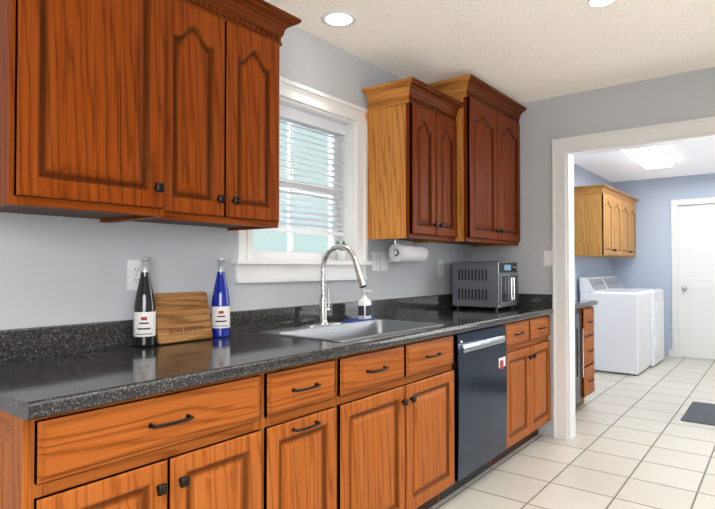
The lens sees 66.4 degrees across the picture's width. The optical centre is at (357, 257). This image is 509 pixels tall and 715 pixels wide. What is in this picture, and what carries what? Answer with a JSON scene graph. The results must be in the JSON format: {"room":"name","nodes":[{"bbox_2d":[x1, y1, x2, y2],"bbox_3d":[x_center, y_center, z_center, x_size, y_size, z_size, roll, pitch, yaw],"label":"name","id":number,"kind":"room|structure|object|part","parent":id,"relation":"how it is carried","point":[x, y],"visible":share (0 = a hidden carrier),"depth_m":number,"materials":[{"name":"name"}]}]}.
{"room":"kitchen","nodes":[
{"label":"kitchen","id":0,"kind":"room"},
{"bbox_2d":[0,26,612,329],"bbox_3d":[0.502,0.062,3.917,0.150,2.430,10.400,-1,-1,38],"label":"wall","id":1,"kind":"structure","parent":0,"point":[57,270],"depth_m":2.22,"materials":[{"name":"grey paint"}]},
{"bbox_2d":[0,0,187,223],"bbox_3d":[-0.881,-0.639,1.701,0.402,1.016,0.487,-1,-1,38],"label":"upper cabinet","id":2,"kind":"object","parent":1,"relation":"attached to","point":[154,111],"depth_m":1.56,"materials":[{"name":"red wood"}]},
{"bbox_2d":[127,260,140,289],"bbox_3d":[-0.838,0.066,2.070,0.007,0.115,0.070,-1,-1,38],"label":"electrical outlet plate","id":3,"kind":"object","parent":1,"relation":"attached to","point":[133,271],"visible":0.85,"depth_m":2.06,"materials":[{"name":"white plastic"}]},
{"bbox_2d":[0,294,459,359],"bbox_3d":[-0.152,0.296,2.932,0.019,0.098,3.445,-1,-1,38],"label":"backsplash","id":4,"kind":"structure","parent":1,"relation":"attached to","point":[21,343],"depth_m":2.01,"materials":[{"name":"black stone"}]},
{"bbox_2d":[231,76,371,282],"bbox_3d":[-0.298,-0.376,2.861,0.195,0.994,0.994,-1,-1,38],"label":"window unit","id":5,"kind":"structure","parent":1,"relation":"in","point":[305,107],"depth_m":2.97,"materials":[{"name":"white"}]},
{"bbox_3d":[-0.352,-0.379,2.903,0.060,0.787,0.755,-1,-1,38],"label":"sash frame","id":6,"kind":"part","parent":5,"relation":"part of","materials":[{"name":"white wood"}]},
{"bbox_2d":[335,240,346,260],"bbox_3d":[-0.090,-0.042,3.092,0.070,0.119,0.072,-1,-1,38],"label":"plant pot","id":7,"kind":"object","parent":5,"relation":"on","point":[341,255],"visible":0.65,"depth_m":3.07,"materials":[{"name":"white ceramic"}]},
{"bbox_2d":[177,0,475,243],"bbox_3d":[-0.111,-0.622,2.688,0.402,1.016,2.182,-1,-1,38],"label":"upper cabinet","id":8,"kind":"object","parent":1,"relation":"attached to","point":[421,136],"depth_m":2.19,"materials":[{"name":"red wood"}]},
{"bbox_3d":[-0.732,-0.597,1.558,0.046,0.879,0.421,-1,-1,38],"label":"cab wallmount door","id":9,"kind":"part","parent":8,"relation":"part of","materials":[{"name":"red wood"}]},
{"bbox_3d":[-0.479,-0.512,2.004,0.046,0.726,0.544,-1,-1,38],"label":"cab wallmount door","id":10,"kind":"part","parent":8,"relation":"part of","materials":[{"name":"red wood"}]},
{"bbox_2d":[388,238,427,261],"bbox_3d":[0.306,-0.042,3.328,0.114,0.142,0.329,-1,-1,38],"label":"paper towel holder","id":11,"kind":"object","parent":8,"relation":"attached to","point":[400,252],"visible":0.96,"depth_m":3.25,"materials":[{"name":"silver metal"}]},
{"bbox_3d":[0.469,-0.492,3.219,0.046,0.726,0.521,-1,-1,38],"label":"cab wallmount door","id":12,"kind":"part","parent":8,"relation":"part of","materials":[{"name":"red wood"}]},
{"bbox_2d":[372,251,379,270],"bbox_3d":[0.112,0.022,3.289,0.007,0.115,0.070,-1,-1,38],"label":"outlet plate","id":13,"kind":"object","parent":1,"relation":"attached to","point":[375,261],"visible":1,"depth_m":3.28,"materials":[{"name":"white plastic"}]},
{"bbox_2d":[380,252,387,270],"bbox_3d":[0.165,0.023,3.356,0.008,0.115,0.070,-1,-1,38],"label":"light switch","id":14,"kind":"object","parent":1,"relation":"attached to","point":[384,260],"visible":1,"depth_m":3.35,"materials":[{"name":"white plastic"}]},
{"bbox_2d":[438,260,442,275],"bbox_3d":[0.595,0.077,3.907,0.007,0.115,0.070,-1,-1,38],"label":"outlet","id":15,"kind":"object","parent":1,"relation":"attached to","point":[440,267],"visible":1,"depth_m":3.90,"materials":[{"name":"white plastic"}]},
{"bbox_2d":[463,80,523,246],"bbox_3d":[0.784,-0.602,3.835,0.402,1.016,0.891,-1,-1,38],"label":"upper cabinet","id":16,"kind":"object","parent":1,"relation":"attached to","point":[497,117],"depth_m":3.73,"materials":[{"name":"red wood"}]},
{"bbox_3d":[0.958,-0.559,3.726,0.046,0.879,0.825,-1,-1,38],"label":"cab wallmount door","id":17,"kind":"part","parent":16,"relation":"part of","materials":[{"name":"red wood"}]},
{"bbox_2d":[574,184,621,257],"bbox_3d":[2.934,-0.418,6.651,0.327,0.804,0.870,-1,-1,38],"label":"upper cabinet","id":18,"kind":"object","parent":1,"relation":"attached to","point":[605,220],"depth_m":6.34,"materials":[{"name":"brown wood"}]},
{"bbox_2d":[606,192,637,257],"bbox_3d":[3.469,-0.406,7.337,0.327,0.804,0.870,-1,-1,38],"label":"upper cabinet","id":19,"kind":"object","parent":1,"relation":"attached to","point":[628,202],"depth_m":7.22,"materials":[{"name":"brown wood"}]},
{"bbox_2d":[678,203,714,358],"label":"laundry door","id":20,"kind":"structure","parent":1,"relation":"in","point":[696,234],"depth_m":7.23,"materials":[{"name":"white wood"}]},
{"bbox_2d":[264,0,714,181],"bbox_3d":[1.862,-1.221,2.878,3.600,0.100,10.400,-1,-1,38],"label":"ceiling","id":21,"kind":"structure","parent":0,"point":[521,51],"depth_m":2.98,"materials":[{"name":"white paint"}]},
{"bbox_2d":[321,10,356,27],"bbox_3d":[-0.092,-1.171,2.689,0.180,0.006,0.180,-1,-1,38],"label":"recessed light","id":22,"kind":"object","parent":21,"relation":"in","point":[339,19],"visible":1,"depth_m":2.68,"materials":[{"name":"white"}]},
{"bbox_2d":[588,0,613,6],"bbox_3d":[1.049,-1.141,2.349,0.120,0.078,0.120,-1,-1,38],"label":"recessed light","id":23,"kind":"object","parent":21,"relation":"attached to","point":[596,3],"visible":1,"depth_m":2.36,"materials":[{"name":"white"}]},
{"bbox_2d":[621,146,674,168],"bbox_3d":[3.113,-1.092,5.863,0.320,0.054,1.490,-1,-1,38],"label":"ceiling light","id":24,"kind":"object","parent":21,"relation":"attached to","point":[652,157],"visible":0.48,"depth_m":5.82,"materials":[{"name":"white"}]},
{"bbox_2d":[429,356,714,508],"bbox_3d":[1.862,1.309,2.835,3.600,0.100,10.400,-1,-1,38],"label":"floor","id":25,"kind":"structure","parent":0,"point":[635,442],"depth_m":3.47,"materials":[{"name":"beige tile"}]},
{"bbox_2d":[352,320,511,507],"bbox_3d":[0.453,0.830,3.201,0.631,0.870,0.701,-1,-1,38],"label":"base cabinet","id":26,"kind":"object","parent":25,"relation":"on","point":[422,402],"depth_m":2.67,"materials":[{"name":"brown wood"}]},
{"bbox_2d":[0,306,551,423],"bbox_3d":[0.089,0.362,2.743,0.630,0.040,3.445,-1,-1,38],"label":"countertop","id":27,"kind":"structure","parent":26,"relation":"on","point":[37,387],"depth_m":1.67,"materials":[{"name":"black stone"}]},
{"bbox_2d":[133,257,155,347],"bbox_3d":[-0.789,0.164,2.027,0.078,0.331,0.078,-1,-1,38],"label":"wine bottle","id":28,"kind":"object","parent":27,"relation":"on","point":[144,325],"visible":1,"depth_m":2.00,"materials":[{"name":"black glass"}]},
{"bbox_2d":[154,291,212,344],"bbox_3d":[-0.690,0.235,2.166,0.060,0.192,0.247,-1,-1,38],"label":"cutting board","id":29,"kind":"object","parent":27,"relation":"on","point":[182,316],"visible":0.96,"depth_m":2.15,"materials":[{"name":"brown wood"}]},
{"bbox_2d":[211,258,229,337],"bbox_3d":[-0.576,0.168,2.303,0.078,0.331,0.078,-1,-1,38],"label":"wine bottle","id":30,"kind":"object","parent":27,"relation":"on","point":[220,314],"visible":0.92,"depth_m":2.27,"materials":[{"name":"blue glass"}]},
{"bbox_2d":[304,244,366,327],"bbox_3d":[-0.077,0.135,2.665,0.301,0.403,0.250,-1,-1,38],"label":"faucet","id":31,"kind":"object","parent":27,"relation":"on","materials":[{"name":"silver metal"}]},
{"bbox_2d":[342,318,374,321],"bbox_3d":[0.009,0.338,2.968,0.070,0.007,0.215,-1,-1,38],"label":"tray","id":32,"kind":"object","parent":27,"relation":"on","point":[353,320],"visible":0.69,"depth_m":2.93,"materials":[{"name":"blue plastic"}]},
{"bbox_2d":[358,290,370,318],"bbox_3d":[0.044,0.258,3.008,0.064,0.160,0.065,-1,-1,38],"label":"soap dispenser","id":33,"kind":"object","parent":32,"relation":"on","point":[364,307],"visible":0.98,"depth_m":2.99,"materials":[{"name":"white plastic"}]},
{"bbox_2d":[452,261,517,309],"bbox_3d":[0.926,0.196,3.899,0.388,0.331,0.333,-1,-1,38],"label":"toaster oven","id":34,"kind":"object","parent":27,"relation":"on","point":[494,285],"visible":1,"depth_m":3.77,"materials":[{"name":"silver metal"}]},
{"bbox_2d":[440,325,506,500],"bbox_3d":[0.463,0.830,3.193,0.622,0.870,0.611,-1,-1,38],"label":"dishwasher","id":35,"kind":"object","parent":26,"relation":"in","point":[479,365],"depth_m":2.96,"materials":[{"name":"black metal"}]},
{"bbox_2d":[575,300,597,411],"bbox_3d":[1.549,0.783,4.593,0.648,1.013,1.026,-1,-1,38],"label":"base cabinets","id":36,"kind":"object","parent":25,"relation":"on","point":[584,351],"visible":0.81,"depth_m":4.57,"materials":[{"name":"wood"}]},
{"bbox_3d":[1.736,0.857,4.874,0.597,0.874,0.350,-1,-1,38],"label":"laundry drawer","id":37,"kind":"part","parent":36,"relation":"part of","materials":[{"name":"brown wood"}]},
{"bbox_2d":[575,300,597,308],"bbox_3d":[1.546,0.345,4.603,0.642,0.138,1.026,-1,-1,38],"label":"countertop","id":38,"kind":"structure","parent":36,"relation":"on","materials":[{"name":"stone"}]},
{"bbox_3d":[1.992,0.801,4.676,0.050,0.737,0.326,-1,-1,38],"label":"laundry drawer","id":39,"kind":"part","parent":36,"relation":"part of","materials":[{"name":"brown wood"}]},
{"bbox_2d":[580,277,649,375],"bbox_3d":[3.063,0.779,6.498,0.620,1.085,0.660,-1,-1,38],"label":"washer","id":40,"kind":"object","parent":25,"relation":"on","point":[621,332],"visible":0.92,"depth_m":6.22,"materials":[{"name":"white metal"}]},
{"bbox_2d":[600,276,663,366],"bbox_3d":[3.524,0.788,7.039,0.682,1.085,0.720,-1,-1,38],"label":"dryer","id":41,"kind":"object","parent":25,"relation":"on","point":[656,319],"visible":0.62,"depth_m":6.75,"materials":[{"name":"white metal"}]},
{"bbox_2d":[680,402,714,425],"bbox_3d":[3.073,1.281,4.364,0.770,0.008,0.760,-1,-1,38],"label":"floor mat","id":42,"kind":"object","parent":25,"relation":"on","point":[700,412],"visible":0.95,"depth_m":4.45,"materials":[{"name":"fabric"}]},
{"bbox_2d":[472,67,714,436],"bbox_3d":[1.843,0.058,3.645,2.300,2.430,0.120,-1,-1,38],"label":"wall","id":43,"kind":"structure","parent":0,"point":[542,122],"depth_m":3.91,"materials":[{"name":"grey paint"}]},
{"bbox_2d":[508,293,551,307],"bbox_3d":[1.150,0.316,4.089,0.611,0.098,0.019,-1,-1,38],"label":"backsplash","id":44,"kind":"structure","parent":43,"relation":"attached to","point":[524,300],"depth_m":3.97,"materials":[{"name":"black stone"}]},
{"bbox_2d":[544,251,551,266],"bbox_3d":[1.371,0.008,3.927,0.070,0.115,0.014,-1,-1,38],"label":"light switch","id":45,"kind":"object","parent":43,"relation":"attached to","point":[547,258],"visible":0.85,"depth_m":3.93,"materials":[{"name":"white plastic"}]},
{"bbox_2d":[552,116,714,439],"bbox_3d":[2.131,0.209,3.417,1.750,2.120,0.172,-1,-1,38],"label":"door frame","id":46,"kind":"structure","parent":43,"relation":"attached to","point":[565,151],"depth_m":3.85,"materials":[{"name":"white wood"}]},
{"bbox_2d":[612,173,714,355],"bbox_3d":[4.355,0.122,7.410,1.630,2.430,0.150,-1,-1,38],"label":"wall","id":47,"kind":"structure","parent":0,"point":[649,265],"depth_m":7.51,"materials":[{"name":"blue paint"}]},
{"bbox_2d":[671,197,714,356],"bbox_3d":[4.673,0.275,7.149,0.960,2.115,0.168,-1,-1,38],"label":"door frame","id":48,"kind":"structure","parent":47,"relation":"attached to","point":[675,279],"depth_m":7.35,"materials":[{"name":"white wood"}]},
{"label":"outside","id":49,"kind":"structure","parent":0,"visible":0},
{"bbox_2d":[253,120,328,252],"bbox_3d":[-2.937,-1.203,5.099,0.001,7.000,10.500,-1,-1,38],"label":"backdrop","id":50,"kind":"structure","parent":49,"point":[268,241],"depth_m":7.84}
]}

